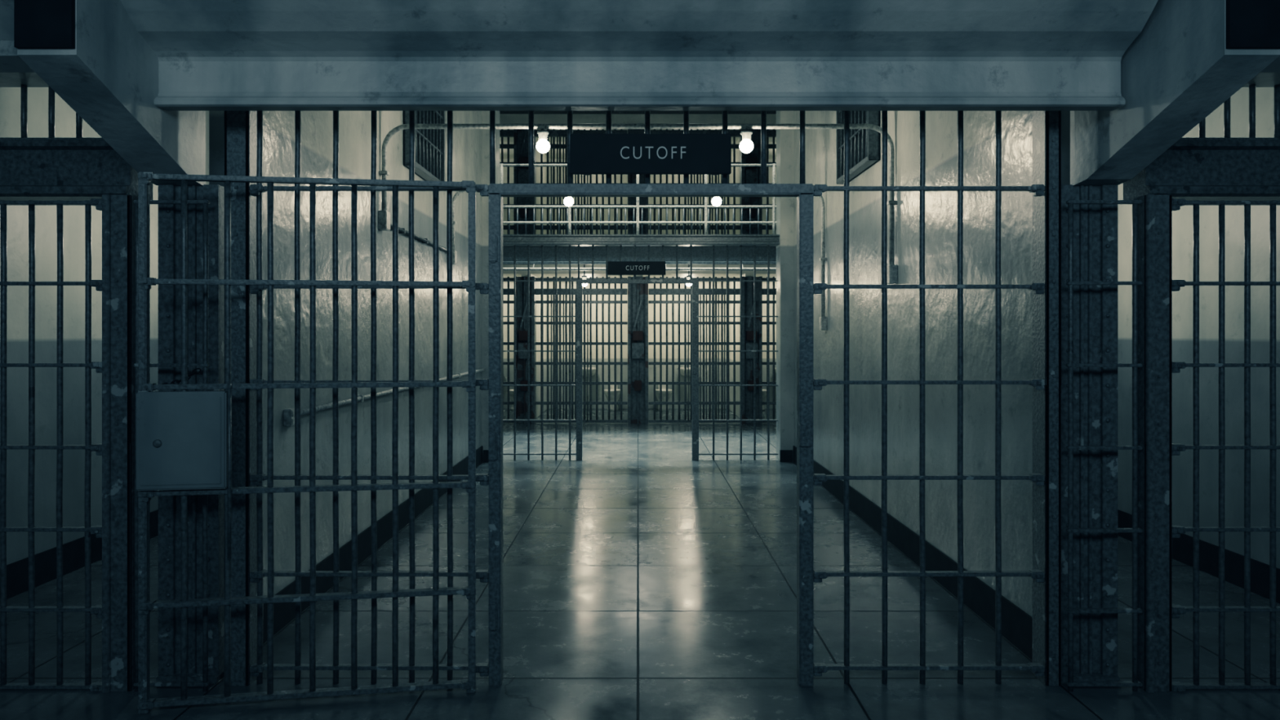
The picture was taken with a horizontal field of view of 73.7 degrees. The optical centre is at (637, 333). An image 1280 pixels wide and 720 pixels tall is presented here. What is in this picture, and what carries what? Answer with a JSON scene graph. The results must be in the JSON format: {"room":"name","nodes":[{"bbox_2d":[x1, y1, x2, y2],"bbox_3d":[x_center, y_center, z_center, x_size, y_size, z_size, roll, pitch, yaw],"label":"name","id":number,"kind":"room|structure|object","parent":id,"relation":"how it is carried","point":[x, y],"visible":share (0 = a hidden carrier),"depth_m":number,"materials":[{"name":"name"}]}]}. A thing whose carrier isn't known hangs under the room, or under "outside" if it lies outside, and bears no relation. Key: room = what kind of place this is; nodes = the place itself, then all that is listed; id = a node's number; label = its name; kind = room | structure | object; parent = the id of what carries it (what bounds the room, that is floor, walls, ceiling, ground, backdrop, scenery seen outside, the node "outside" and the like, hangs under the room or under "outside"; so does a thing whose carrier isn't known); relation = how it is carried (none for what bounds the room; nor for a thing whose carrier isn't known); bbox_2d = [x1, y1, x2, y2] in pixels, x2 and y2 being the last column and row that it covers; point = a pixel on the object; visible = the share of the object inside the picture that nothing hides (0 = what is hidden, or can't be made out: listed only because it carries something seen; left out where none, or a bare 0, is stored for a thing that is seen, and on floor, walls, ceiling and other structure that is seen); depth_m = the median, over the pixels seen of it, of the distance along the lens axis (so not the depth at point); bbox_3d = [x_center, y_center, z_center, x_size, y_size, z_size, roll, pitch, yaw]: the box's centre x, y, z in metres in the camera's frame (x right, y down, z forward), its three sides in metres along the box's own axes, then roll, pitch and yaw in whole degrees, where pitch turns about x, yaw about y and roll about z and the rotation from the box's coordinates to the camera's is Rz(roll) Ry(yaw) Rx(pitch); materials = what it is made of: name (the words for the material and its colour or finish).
{"room":"prison interior","nodes":[
{"label":"prison interior","id":0,"kind":"room"},
{"bbox_2d":[0,87,208,564],"bbox_3d":[-3.645,-0.200,6.875,0.150,3.400,6.150,0,0,0],"label":"wall","id":1,"kind":"structure","parent":0,"point":[17,215],"depth_m":5.18,"materials":[{"name":"paint"}]},
{"bbox_2d":[0,140,152,200],"bbox_3d":[-3.380,-0.698,3.700,2.440,0.235,0.200,0,0,0],"label":"lintel","id":2,"kind":"object","parent":1,"relation":"attached to","point":[30,170],"visible":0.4,"depth_m":3.63,"materials":[{"name":"paint"}]},
{"bbox_2d":[0,84,104,140],"bbox_3d":[-2.888,-0.943,3.680,1.304,0.255,0.024,0,0,0],"label":"grille","id":3,"kind":"object","parent":2,"relation":"on","point":[24,100],"visible":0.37,"depth_m":3.67,"materials":[{"name":"metal"}]},
{"bbox_2d":[6,509,158,599],"bbox_3d":[-3.564,1.405,6.875,0.012,0.190,6.150,0,0,0],"label":"baseboard","id":4,"kind":"structure","parent":1,"relation":"attached to","point":[73,552],"depth_m":5.19,"materials":[{"name":"black paint"}]},
{"bbox_2d":[187,284,210,383],"bbox_3d":[-1.834,0.004,3.580,0.092,0.409,0.028,0,0,0],"label":"metal bar","id":5,"kind":"object","parent":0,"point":[205,364],"depth_m":3.57,"materials":[{"name":"paint"}]},
{"bbox_2d":[187,605,210,692],"bbox_3d":[-1.834,1.319,3.580,0.092,0.358,0.028,0,0,0],"label":"metal bar","id":6,"kind":"object","parent":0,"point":[205,682],"depth_m":3.57,"materials":[{"name":"paint"}]},
{"bbox_2d":[249,388,266,486],"bbox_3d":[-1.610,0.442,3.647,0.069,0.412,0.056,0,0,0],"label":"metal bar","id":7,"kind":"object","parent":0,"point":[256,479],"depth_m":3.65,"materials":[{"name":"paint"}]},
{"bbox_2d":[249,182,267,279],"bbox_3d":[-1.608,-0.432,3.647,0.073,0.409,0.056,0,0,0],"label":"metal bar","id":8,"kind":"object","parent":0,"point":[256,190],"depth_m":3.65,"materials":[{"name":"paint"}]},
{"bbox_2d":[249,284,267,382],"bbox_3d":[-1.608,0.002,3.647,0.073,0.412,0.056,0,0,0],"label":"metal bar","id":9,"kind":"object","parent":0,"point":[255,289],"depth_m":3.65,"materials":[{"name":"paint"}]},
{"bbox_2d":[273,388,309,485],"bbox_3d":[-1.470,0.440,3.647,0.149,0.409,0.056,0,0,0],"label":"metal bar","id":10,"kind":"object","parent":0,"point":[297,477],"depth_m":3.65,"materials":[{"name":"paint"}]},
{"bbox_2d":[273,285,310,382],"bbox_3d":[-1.468,0.004,3.647,0.152,0.409,0.056,0,0,0],"label":"metal bar","id":11,"kind":"object","parent":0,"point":[297,288],"depth_m":3.65,"materials":[{"name":"paint"}]},
{"bbox_2d":[273,492,310,594],"bbox_3d":[-1.468,0.890,3.647,0.152,0.429,0.056,0,0,0],"label":"metal bar","id":12,"kind":"object","parent":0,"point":[298,573],"depth_m":3.65,"materials":[{"name":"paint"}]},
{"bbox_2d":[315,387,351,484],"bbox_3d":[-1.292,0.437,3.647,0.145,0.409,0.056,0,0,0],"label":"metal bar","id":13,"kind":"object","parent":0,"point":[335,477],"depth_m":3.65,"materials":[{"name":"paint"}]},
{"bbox_2d":[315,285,351,382],"bbox_3d":[-1.290,0.004,3.647,0.149,0.409,0.056,0,0,0],"label":"metal bar","id":14,"kind":"object","parent":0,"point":[335,288],"depth_m":3.65,"materials":[{"name":"paint"}]},
{"bbox_2d":[315,491,351,592],"bbox_3d":[-1.290,0.885,3.647,0.149,0.426,0.056,0,0,0],"label":"metal bar","id":15,"kind":"object","parent":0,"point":[335,573],"depth_m":3.65,"materials":[{"name":"paint"}]},
{"bbox_2d":[333,111,338,178],"bbox_3d":[-1.281,-0.799,3.647,0.021,0.284,0.056,0,0,0],"label":"metal bar","id":16,"kind":"object","parent":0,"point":[335,113],"depth_m":3.65,"materials":[{"name":"metal"}]},
{"bbox_2d":[208,111,481,595],"bbox_3d":[-1.910,-1.300,6.965,0.180,5.600,5.970,0,0,0],"label":"wall","id":17,"kind":"structure","parent":0,"point":[278,126],"depth_m":5.36,"materials":[{"name":"paint"}]},
{"bbox_2d":[273,183,309,279],"bbox_3d":[-1.470,-0.430,3.647,0.149,0.405,0.056,0,0,0],"label":"metal bar","id":18,"kind":"object","parent":17,"relation":"in","point":[297,188],"depth_m":3.65,"materials":[{"name":"paint"}]},
{"bbox_2d":[315,184,351,280],"bbox_3d":[-1.292,-0.427,3.647,0.145,0.405,0.056,0,0,0],"label":"metal bar","id":19,"kind":"object","parent":17,"relation":"in","point":[335,188],"depth_m":3.65,"materials":[{"name":"paint"}]},
{"bbox_2d":[262,445,483,644],"bbox_3d":[-1.814,1.405,6.965,0.012,0.190,5.970,0,0,0],"label":"baseboard","id":20,"kind":"structure","parent":17,"relation":"attached to","point":[284,613],"depth_m":5.54,"materials":[{"name":"black paint"}]},
{"bbox_2d":[284,368,484,426],"bbox_3d":[-1.796,0.435,7.140,0.049,0.090,5.520,0,0,0],"label":"pipe","id":21,"kind":"object","parent":17,"relation":"attached to","point":[289,413],"visible":0.64,"depth_m":5.11,"materials":[{"name":"metal"}]},
{"bbox_2d":[403,111,444,181],"bbox_3d":[-1.772,-1.925,7.125,0.084,1.250,1.050,0,0,0],"label":"barred window","id":22,"kind":"structure","parent":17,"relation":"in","point":[429,144],"depth_m":7.17,"materials":[{"name":"black metal"}]},
{"bbox_2d":[438,187,466,281],"bbox_3d":[-0.788,-0.418,3.647,0.114,0.395,0.056,0,0,0],"label":"metal bar","id":23,"kind":"object","parent":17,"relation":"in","point":[449,190],"depth_m":3.65,"materials":[{"name":"paint"}]},
{"bbox_2d":[377,124,897,284],"bbox_3d":[0.000,-0.914,6.020,3.640,1.127,0.100,0,0,0],"label":"conduit","id":24,"kind":"object","parent":17,"relation":"attached to","point":[384,216],"visible":0.91,"depth_m":6.01,"materials":[{"name":"metal"}]},
{"bbox_2d":[452,191,826,330],"bbox_3d":[0.000,-0.724,8.250,3.640,1.387,0.100,0,0,0],"label":"conduit","id":25,"kind":"object","parent":17,"relation":"attached to","point":[823,319],"visible":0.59,"depth_m":8.23,"materials":[{"name":"metal"}]},
{"bbox_2d":[357,186,392,280],"bbox_3d":[-1.115,-0.424,3.647,0.145,0.398,0.056,0,0,0],"label":"metal bar","id":26,"kind":"object","parent":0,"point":[373,189],"depth_m":3.65,"materials":[{"name":"paint"}]},
{"bbox_2d":[357,285,392,382],"bbox_3d":[-1.115,0.002,3.647,0.145,0.405,0.056,0,0,0],"label":"metal bar","id":27,"kind":"object","parent":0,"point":[373,289],"depth_m":3.65,"materials":[{"name":"paint"}]},
{"bbox_2d":[357,387,392,484],"bbox_3d":[-1.115,0.435,3.647,0.145,0.405,0.056,0,0,0],"label":"metal bar","id":28,"kind":"object","parent":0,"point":[373,477],"depth_m":3.65,"materials":[{"name":"paint"}]},
{"bbox_2d":[398,186,432,280],"bbox_3d":[-0.944,-0.424,3.647,0.142,0.398,0.056,0,0,0],"label":"metal bar","id":29,"kind":"object","parent":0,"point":[411,190],"depth_m":3.65,"materials":[{"name":"paint"}]},
{"bbox_2d":[398,386,432,482],"bbox_3d":[-0.944,0.430,3.647,0.142,0.402,0.056,0,0,0],"label":"metal bar","id":30,"kind":"object","parent":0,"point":[411,477],"depth_m":3.65,"materials":[{"name":"paint"}]},
{"bbox_2d":[398,286,433,382],"bbox_3d":[-0.942,0.004,3.647,0.145,0.402,0.056,0,0,0],"label":"metal bar","id":31,"kind":"object","parent":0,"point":[411,289],"depth_m":3.65,"materials":[{"name":"paint"}]},
{"bbox_2d":[447,111,453,181],"bbox_3d":[-0.796,-0.794,3.647,0.021,0.294,0.056,0,0,0],"label":"metal bar","id":32,"kind":"object","parent":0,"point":[450,113],"depth_m":3.65,"materials":[{"name":"paint"}]},
{"bbox_2d":[439,286,466,381],"bbox_3d":[-0.786,0.002,3.647,0.111,0.398,0.056,0,0,0],"label":"metal bar","id":33,"kind":"object","parent":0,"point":[450,313],"depth_m":3.65,"materials":[{"name":"paint"}]},
{"bbox_2d":[438,386,468,481],"bbox_3d":[-0.783,0.428,3.647,0.125,0.398,0.056,0,0,0],"label":"metal bar","id":34,"kind":"object","parent":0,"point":[449,477],"depth_m":3.65,"materials":[{"name":"paint"}]},
{"bbox_2d":[438,595,468,680],"bbox_3d":[-0.783,1.292,3.647,0.125,0.360,0.056,0,0,0],"label":"metal bar","id":35,"kind":"object","parent":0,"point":[450,666],"depth_m":3.65,"materials":[{"name":"paint"}]},
{"bbox_2d":[439,488,468,587],"bbox_3d":[-0.781,0.868,3.647,0.121,0.419,0.056,0,0,0],"label":"metal bar","id":36,"kind":"object","parent":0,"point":[450,573],"depth_m":3.65,"materials":[{"name":"paint"}]},
{"bbox_2d":[481,111,499,449],"bbox_3d":[-3.830,-1.600,10.100,4.340,6.200,0.300,0,0,0],"label":"wall","id":37,"kind":"structure","parent":0,"point":[485,114],"depth_m":9.95,"materials":[{"name":"paint"}]},
{"bbox_2d":[521,137,546,417],"bbox_3d":[-1.880,-1.600,15.665,0.160,6.200,2.670,0,0,0],"label":"wall","id":38,"kind":"structure","parent":0,"point":[538,153],"depth_m":15.67,"materials":[{"name":"paint"}]},
{"bbox_2d":[499,158,776,408],"bbox_3d":[0.000,-1.600,17.100,12.000,6.200,0.200,0,0,0],"label":"wall","id":39,"kind":"structure","parent":0,"point":[624,177],"depth_m":17.00,"materials":[{"name":"paint"}]},
{"bbox_2d":[499,114,776,158],"bbox_3d":[0.000,-3.615,15.575,12.000,0.270,2.850,0,0,0],"label":"ceiling beam","id":40,"kind":"structure","parent":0,"point":[504,118],"depth_m":14.15,"materials":[{"name":"paint"}]},
{"bbox_2d":[502,264,776,283],"bbox_3d":[0.000,-1.175,15.660,12.000,0.350,2.680,0,0,0],"label":"ceiling","id":41,"kind":"structure","parent":0,"point":[550,273],"depth_m":14.32,"materials":[{"name":"paint"}]},
{"bbox_2d":[513,128,536,234],"bbox_3d":[-1.880,-2.410,14.180,0.340,2.100,0.280,0,0,0],"label":"column","id":42,"kind":"structure","parent":41,"relation":"on","point":[520,135],"depth_m":14.12,"materials":[{"name":"metal"}]},
{"bbox_2d":[534,128,627,234],"bbox_3d":[-0.940,-2.425,14.161,1.530,2.080,0.122,0,0,0],"label":"cell","id":43,"kind":"object","parent":42,"relation":"attached to","point":[553,133],"visible":0.38,"depth_m":14.18,"materials":[{"name":"paint"}]},
{"bbox_2d":[627,128,648,234],"bbox_3d":[0.000,-2.410,14.180,0.340,2.100,0.280,0,0,0],"label":"column","id":44,"kind":"structure","parent":41,"relation":"on","point":[643,201],"depth_m":14.08,"materials":[{"name":"metal"}]},
{"bbox_2d":[739,128,762,234],"bbox_3d":[1.880,-2.410,14.180,0.340,2.100,0.280,0,0,0],"label":"column","id":45,"kind":"structure","parent":41,"relation":"on","point":[748,175],"depth_m":14.12,"materials":[{"name":"metal"}]},
{"bbox_2d":[648,128,741,234],"bbox_3d":[0.940,-2.425,14.161,1.530,2.080,0.122,0,0,0],"label":"cell","id":46,"kind":"object","parent":45,"relation":"attached to","point":[735,133],"visible":0.32,"depth_m":14.18,"materials":[{"name":"paint"}]},
{"bbox_3d":[-3.760,-2.410,14.180,0.340,2.100,0.280,0,0,0],"label":"column","id":47,"kind":"structure","parent":41,"relation":"on","visible":0},
{"bbox_2d":[499,128,513,234],"bbox_3d":[-2.820,-2.425,14.161,1.530,2.080,0.122,0,0,0],"label":"cell","id":48,"kind":"object","parent":47,"relation":"attached to","point":[508,133],"visible":0.08,"depth_m":14.18,"materials":[{"name":"paint"}]},
{"bbox_2d":[0,408,1279,719],"bbox_3d":[0.000,1.560,7.100,12.000,0.120,20.200,0,0,0],"label":"floor","id":49,"kind":"structure","parent":0,"point":[643,579],"depth_m":4.32,"materials":[{"name":"concrete"}]},
{"bbox_2d":[0,198,102,691],"bbox_3d":[-2.888,0.478,3.590,1.304,2.084,0.056,0,0,0],"label":"grille","id":50,"kind":"object","parent":49,"relation":"in","point":[89,610],"visible":0.85,"depth_m":3.59,"materials":[{"name":"metal"}]},
{"bbox_2d":[102,194,137,693],"bbox_3d":[-2.180,0.460,3.607,0.110,2.080,0.105,0,0,0],"label":"gate post","id":51,"kind":"object","parent":49,"relation":"on","point":[117,211],"visible":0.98,"depth_m":3.57,"materials":[{"name":"metal"}]},
{"bbox_2d":[133,199,137,692],"bbox_3d":[-2.098,0.470,3.580,0.014,2.057,0.028,0,0,0],"label":"metal bar","id":52,"kind":"object","parent":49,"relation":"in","point":[135,494],"depth_m":3.57,"materials":[{"name":"paint"}]},
{"bbox_2d":[155,184,224,683],"bbox_3d":[-1.935,0.430,3.760,0.260,2.140,0.220,0,0,0],"label":"steel column","id":53,"kind":"structure","parent":49,"relation":"on","point":[169,215],"depth_m":3.67,"materials":[{"name":"metal"}]},
{"bbox_2d":[13,0,205,185],"bbox_3d":[-1.987,-1.120,3.285,0.215,0.960,0.850,0,0,0],"label":"beam","id":54,"kind":"structure","parent":53,"relation":"on","point":[91,53],"depth_m":3.12,"materials":[{"name":"paint"}]},
{"bbox_2d":[187,199,210,279],"bbox_3d":[-1.834,-0.393,3.580,0.092,0.331,0.028,0,0,0],"label":"metal bar","id":55,"kind":"object","parent":53,"relation":"on","point":[205,202],"depth_m":3.57,"materials":[{"name":"paint"}]},
{"bbox_2d":[202,494,208,598],"bbox_3d":[-1.808,0.891,3.580,0.020,0.430,0.028,0,0,0],"label":"metal bar","id":56,"kind":"object","parent":53,"relation":"on","point":[205,543],"depth_m":3.57,"materials":[{"name":"paint"}]},
{"bbox_2d":[224,111,257,685],"bbox_3d":[-1.708,0.220,3.688,0.104,2.560,0.137,0,0,0],"label":"post","id":57,"kind":"object","parent":49,"relation":"on","point":[240,126],"visible":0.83,"depth_m":3.63,"materials":[{"name":"metal"}]},
{"bbox_2d":[249,493,267,595],"bbox_3d":[-1.608,0.896,3.647,0.073,0.433,0.056,0,0,0],"label":"metal bar","id":58,"kind":"object","parent":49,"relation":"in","point":[257,575],"depth_m":3.65,"materials":[{"name":"paint"}]},
{"bbox_2d":[273,601,309,684],"bbox_3d":[-1.470,1.313,3.647,0.149,0.346,0.056,0,0,0],"label":"metal bar","id":59,"kind":"object","parent":49,"relation":"in","point":[297,666],"depth_m":3.65,"materials":[{"name":"paint"}]},
{"bbox_2d":[136,172,475,714],"bbox_3d":[-1.322,0.433,3.454,1.305,2.134,0.086,0,0,-9],"label":"gate leaf","id":60,"kind":"object","parent":49,"relation":"on","point":[184,437],"visible":1,"depth_m":3.44,"materials":[{"name":"paint"}]},
{"bbox_2d":[315,600,351,684],"bbox_3d":[-1.292,1.309,3.647,0.145,0.353,0.056,0,0,0],"label":"metal bar","id":61,"kind":"object","parent":49,"relation":"in","point":[335,666],"depth_m":3.65,"materials":[{"name":"paint"}]},
{"bbox_2d":[357,489,392,591],"bbox_3d":[-1.115,0.878,3.647,0.145,0.426,0.056,0,0,0],"label":"metal bar","id":62,"kind":"object","parent":49,"relation":"in","point":[374,573],"depth_m":3.65,"materials":[{"name":"paint"}]},
{"bbox_2d":[357,598,392,684],"bbox_3d":[-1.115,1.306,3.647,0.145,0.360,0.056,0,0,0],"label":"metal bar","id":63,"kind":"object","parent":49,"relation":"in","point":[374,666],"depth_m":3.65,"materials":[{"name":"paint"}]},
{"bbox_2d":[398,596,432,683],"bbox_3d":[-0.944,1.301,3.647,0.142,0.364,0.056,0,0,0],"label":"metal bar","id":64,"kind":"object","parent":49,"relation":"in","point":[411,666],"depth_m":3.65,"materials":[{"name":"paint"}]},
{"bbox_2d":[398,488,433,589],"bbox_3d":[-0.942,0.873,3.647,0.145,0.422,0.056,0,0,0],"label":"metal bar","id":65,"kind":"object","parent":49,"relation":"in","point":[411,573],"depth_m":3.65,"materials":[{"name":"paint"}]},
{"bbox_2d":[502,276,513,422],"bbox_3d":[-2.820,0.272,14.161,1.530,2.424,0.122,0,0,0],"label":"grille","id":66,"kind":"object","parent":49,"relation":"on","point":[508,291],"visible":0.11,"depth_m":14.18,"materials":[{"name":"metal"}]},
{"bbox_2d":[513,276,536,424],"bbox_3d":[-1.880,0.280,14.180,0.340,2.440,0.280,0,0,0],"label":"column","id":67,"kind":"structure","parent":49,"relation":"on","point":[521,286],"depth_m":14.18,"materials":[{"name":"metal"}]},
{"bbox_2d":[502,245,576,460],"bbox_3d":[-1.192,0.230,10.100,0.923,2.540,0.036,0,0,0],"label":"grille","id":68,"kind":"object","parent":49,"relation":"in","point":[514,280],"visible":0.89,"depth_m":10.09,"materials":[{"name":"metal"}]},
{"bbox_2d":[534,276,627,422],"bbox_3d":[-0.940,0.272,14.161,1.530,2.424,0.122,0,0,0],"label":"gate","id":69,"kind":"object","parent":49,"relation":"on","point":[590,291],"visible":0.81,"depth_m":14.18,"materials":[{"name":"metal"}]},
{"bbox_2d":[576,245,698,460],"bbox_3d":[-0.006,0.230,10.095,1.448,2.540,0.090,0,0,0],"label":"door frame","id":70,"kind":"structure","parent":49,"relation":"on","point":[695,282],"depth_m":10.06,"materials":[{"name":"paint"}]},
{"bbox_2d":[608,261,665,275],"bbox_3d":[-0.015,-0.765,10.037,0.680,0.160,0.046,0,0,0],"label":"sign","id":71,"kind":"object","parent":70,"relation":"attached to","point":[615,268],"visible":1,"depth_m":10.02,"materials":[{"name":"metal"}]},
{"bbox_2d":[502,234,779,246],"bbox_3d":[0.000,-1.100,10.090,3.320,0.120,0.180,0,0,0],"label":"balcony edge","id":72,"kind":"object","parent":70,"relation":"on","point":[508,240],"visible":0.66,"depth_m":10.02,"materials":[{"name":"paint"}]},
{"bbox_2d":[627,276,648,424],"bbox_3d":[0.000,0.280,14.180,0.340,2.440,0.280,0,0,0],"label":"column","id":73,"kind":"structure","parent":49,"relation":"on","point":[637,293],"depth_m":14.12,"materials":[{"name":"metal"}]},
{"bbox_2d":[488,111,813,686],"bbox_3d":[0.055,0.220,3.652,1.382,2.560,0.090,0,0,0],"label":"door frame","id":74,"kind":"structure","parent":49,"relation":"on","point":[804,193],"depth_m":3.62,"materials":[{"name":"paint"}]},
{"bbox_2d":[569,133,731,175],"bbox_3d":[0.053,-0.756,3.607,0.678,0.168,0.046,0,0,0],"label":"sign","id":75,"kind":"object","parent":74,"relation":"attached to","point":[589,153],"visible":1,"depth_m":3.59,"materials":[{"name":"metal"}]},
{"bbox_2d":[648,276,740,422],"bbox_3d":[0.940,0.272,14.161,1.530,2.424,0.122,0,0,0],"label":"gate","id":76,"kind":"object","parent":49,"relation":"on","point":[660,291],"visible":0.77,"depth_m":14.18,"materials":[{"name":"metal"}]},
{"bbox_2d":[698,245,777,460],"bbox_3d":[1.187,0.230,10.100,0.936,2.540,0.036,0,0,0],"label":"grille","id":77,"kind":"object","parent":49,"relation":"in","point":[754,280],"visible":1,"depth_m":10.09,"materials":[{"name":"metal"}]},
{"bbox_2d":[739,276,762,424],"bbox_3d":[1.880,0.280,14.180,0.340,2.440,0.280,0,0,0],"label":"column","id":78,"kind":"structure","parent":49,"relation":"on","point":[747,286],"depth_m":14.13,"materials":[{"name":"metal"}]},
{"bbox_2d":[762,276,776,422],"bbox_3d":[2.820,0.272,14.161,1.530,2.424,0.122,0,0,0],"label":"cell","id":79,"kind":"object","parent":49,"relation":"on","point":[772,291],"visible":0.16,"depth_m":14.18,"materials":[{"name":"paint"}]},
{"bbox_2d":[813,111,1044,684],"bbox_3d":[1.240,0.220,3.647,0.986,2.560,0.056,0,0,0],"label":"grille","id":80,"kind":"object","parent":49,"relation":"in","point":[1037,669],"visible":0.94,"depth_m":3.65,"materials":[{"name":"metal"}]},
{"bbox_2d":[1032,111,1061,685],"bbox_3d":[1.768,0.220,3.688,0.065,2.560,0.137,0,0,0],"label":"post","id":81,"kind":"object","parent":49,"relation":"on","point":[1046,125],"visible":0.86,"depth_m":3.63,"materials":[{"name":"metal"}]},
{"bbox_2d":[1061,184,1119,683],"bbox_3d":[1.935,0.430,3.760,0.260,2.140,0.220,0,0,0],"label":"steel column","id":82,"kind":"structure","parent":49,"relation":"on","point":[1095,225],"depth_m":3.68,"materials":[{"name":"metal"}]},
{"bbox_2d":[1070,0,1279,185],"bbox_3d":[2.026,-1.120,3.285,0.189,0.960,0.878,0,0,-7],"label":"beam","id":83,"kind":"structure","parent":82,"relation":"on","point":[1189,57],"depth_m":3.16,"materials":[{"name":"paint"}]},
{"bbox_2d":[1066,199,1142,691],"bbox_3d":[1.955,0.470,3.580,0.310,2.060,0.028,0,0,0],"label":"grille","id":84,"kind":"object","parent":49,"relation":"in","point":[1135,683],"visible":1,"depth_m":3.57,"materials":[{"name":"metal"}]},
{"bbox_2d":[1133,194,1172,693],"bbox_3d":[2.180,0.460,3.607,0.110,2.080,0.105,0,0,0],"label":"gate post","id":85,"kind":"object","parent":49,"relation":"on","point":[1155,211],"visible":0.98,"depth_m":3.57,"materials":[{"name":"metal"}]},
{"bbox_2d":[1172,198,1279,691],"bbox_3d":[2.888,0.478,3.590,1.304,2.084,0.056,0,0,0],"label":"grille","id":86,"kind":"object","parent":49,"relation":"in","point":[1177,610],"visible":0.84,"depth_m":3.59,"materials":[{"name":"metal"}]},
{"bbox_2d":[728,137,753,417],"bbox_3d":[1.880,-1.600,15.665,0.160,6.200,2.670,0,0,0],"label":"wall","id":87,"kind":"structure","parent":0,"point":[737,150],"depth_m":15.69,"materials":[{"name":"paint"}]},
{"bbox_2d":[776,111,794,461],"bbox_3d":[3.830,-1.600,10.100,4.340,6.200,0.300,0,0,0],"label":"wall","id":88,"kind":"structure","parent":0,"point":[784,137],"depth_m":9.95,"materials":[{"name":"paint"}]},
{"bbox_2d":[794,111,1070,617],"bbox_3d":[1.910,-1.300,6.905,0.180,5.600,6.090,0,0,0],"label":"wall","id":89,"kind":"structure","parent":0,"point":[903,126],"depth_m":5.20,"materials":[{"name":"paint"}]},
{"bbox_2d":[835,111,879,184],"bbox_3d":[1.772,-1.925,6.925,0.084,1.250,1.050,0,0,0],"label":"barred window","id":90,"kind":"structure","parent":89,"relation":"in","point":[864,144],"depth_m":6.86,"materials":[{"name":"black metal"}]},
{"bbox_2d":[792,445,1032,660],"bbox_3d":[1.814,1.405,6.905,0.012,0.190,6.090,0,0,0],"label":"baseboard","id":91,"kind":"structure","parent":89,"relation":"attached to","point":[979,597],"depth_m":5.03,"materials":[{"name":"black paint"}]},
{"bbox_2d":[1117,87,1279,568],"bbox_3d":[3.645,-0.200,6.875,0.150,3.400,6.150,0,0,0],"label":"wall","id":92,"kind":"structure","parent":0,"point":[1183,218],"depth_m":5.27,"materials":[{"name":"paint"}]},
{"bbox_2d":[1117,509,1279,604],"bbox_3d":[3.564,1.405,6.875,0.012,0.190,6.150,0,0,0],"label":"baseboard","id":93,"kind":"structure","parent":92,"relation":"attached to","point":[1182,547],"depth_m":5.24,"materials":[{"name":"black paint"}]},
{"bbox_2d":[1123,140,1279,200],"bbox_3d":[3.380,-0.698,3.700,2.440,0.235,0.200,0,0,0],"label":"lintel","id":94,"kind":"object","parent":92,"relation":"attached to","point":[1188,170],"visible":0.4,"depth_m":3.63,"materials":[{"name":"paint"}]},
{"bbox_2d":[1178,84,1279,140],"bbox_3d":[2.888,-0.943,3.680,1.304,0.255,0.024,0,0,0],"label":"grille","id":95,"kind":"object","parent":94,"relation":"on","point":[1251,87],"visible":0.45,"depth_m":3.67,"materials":[{"name":"metal"}]},
{"bbox_3d":[0.000,-1.675,-0.150,12.000,0.150,5.700,0,0,0],"label":"ceiling","id":96,"kind":"structure","parent":0,"visible":0},
{"bbox_2d":[120,0,1158,111],"bbox_3d":[0.000,-1.244,3.205,3.800,0.712,1.010,0,0,0],"label":"ceiling beam","id":97,"kind":"structure","parent":96,"relation":"attached to","point":[212,55],"depth_m":3.33,"materials":[{"name":"paint"}]},
{"bbox_2d":[294,111,301,177],"bbox_3d":[-1.442,-0.803,3.647,0.024,0.277,0.056,0,0,0],"label":"metal bar","id":98,"kind":"object","parent":97,"relation":"attached to","point":[297,113],"depth_m":3.65,"materials":[{"name":"paint"}]},
{"bbox_2d":[408,111,414,180],"bbox_3d":[-0.959,-0.796,3.647,0.021,0.291,0.056,0,0,0],"label":"metal bar","id":99,"kind":"object","parent":97,"relation":"attached to","point":[411,113],"depth_m":3.65,"materials":[{"name":"paint"}]},
{"bbox_3d":[0.000,-2.765,3.790,12.000,2.970,0.140,0,0,0],"label":"wall","id":100,"kind":"structure","parent":0,"visible":0},
{"bbox_2d":[0,0,48,87],"bbox_3d":[-3.380,-1.335,3.355,2.440,0.530,0.710,0,0,0],"label":"beam","id":101,"kind":"structure","parent":100,"relation":"attached to","point":[15,72],"depth_m":3.42,"materials":[{"name":"paint"}]},
{"bbox_2d":[1242,56,1279,87],"bbox_3d":[3.380,-1.335,3.355,2.440,0.530,0.710,0,0,0],"label":"beam","id":102,"kind":"structure","parent":100,"relation":"attached to","point":[1269,77],"depth_m":3.56,"materials":[{"name":"paint"}]},
{"bbox_3d":[-6.075,-1.600,13.575,0.150,6.200,7.250,0,0,0],"label":"wall","id":103,"kind":"structure","parent":0,"visible":0},
{"bbox_2d":[499,111,776,114],"bbox_3d":[0.000,-3.560,13.145,11.980,0.320,1.730,0,0,0],"label":"walkway","id":104,"kind":"object","parent":103,"relation":"attached to","point":[500,112],"visible":0.02,"depth_m":13.92,"materials":[{"name":"paint"}]},
{"bbox_2d":[502,246,776,264],"bbox_3d":[0.000,-1.150,13.145,11.980,0.300,1.730,0,0,0],"label":"walkway","id":105,"kind":"object","parent":103,"relation":"attached to","point":[700,255],"visible":0.16,"depth_m":12.34,"materials":[{"name":"paint"}]},
{"bbox_2d":[499,163,776,234],"bbox_3d":[0.000,-1.875,12.330,11.900,1.150,0.045,0,0,0],"label":"walkway railing","id":106,"kind":"object","parent":105,"relation":"on","point":[568,222],"visible":0.27,"depth_m":12.32,"materials":[{"name":"metal"}]},
{"bbox_2d":[502,263,776,270],"bbox_3d":[0.000,-0.687,12.255,4.442,0.633,0.115,0,0,0],"label":"conduit","id":107,"kind":"object","parent":105,"relation":"hanging from","point":[533,268],"visible":0.37,"depth_m":12.20,"materials":[{"name":"metal"}]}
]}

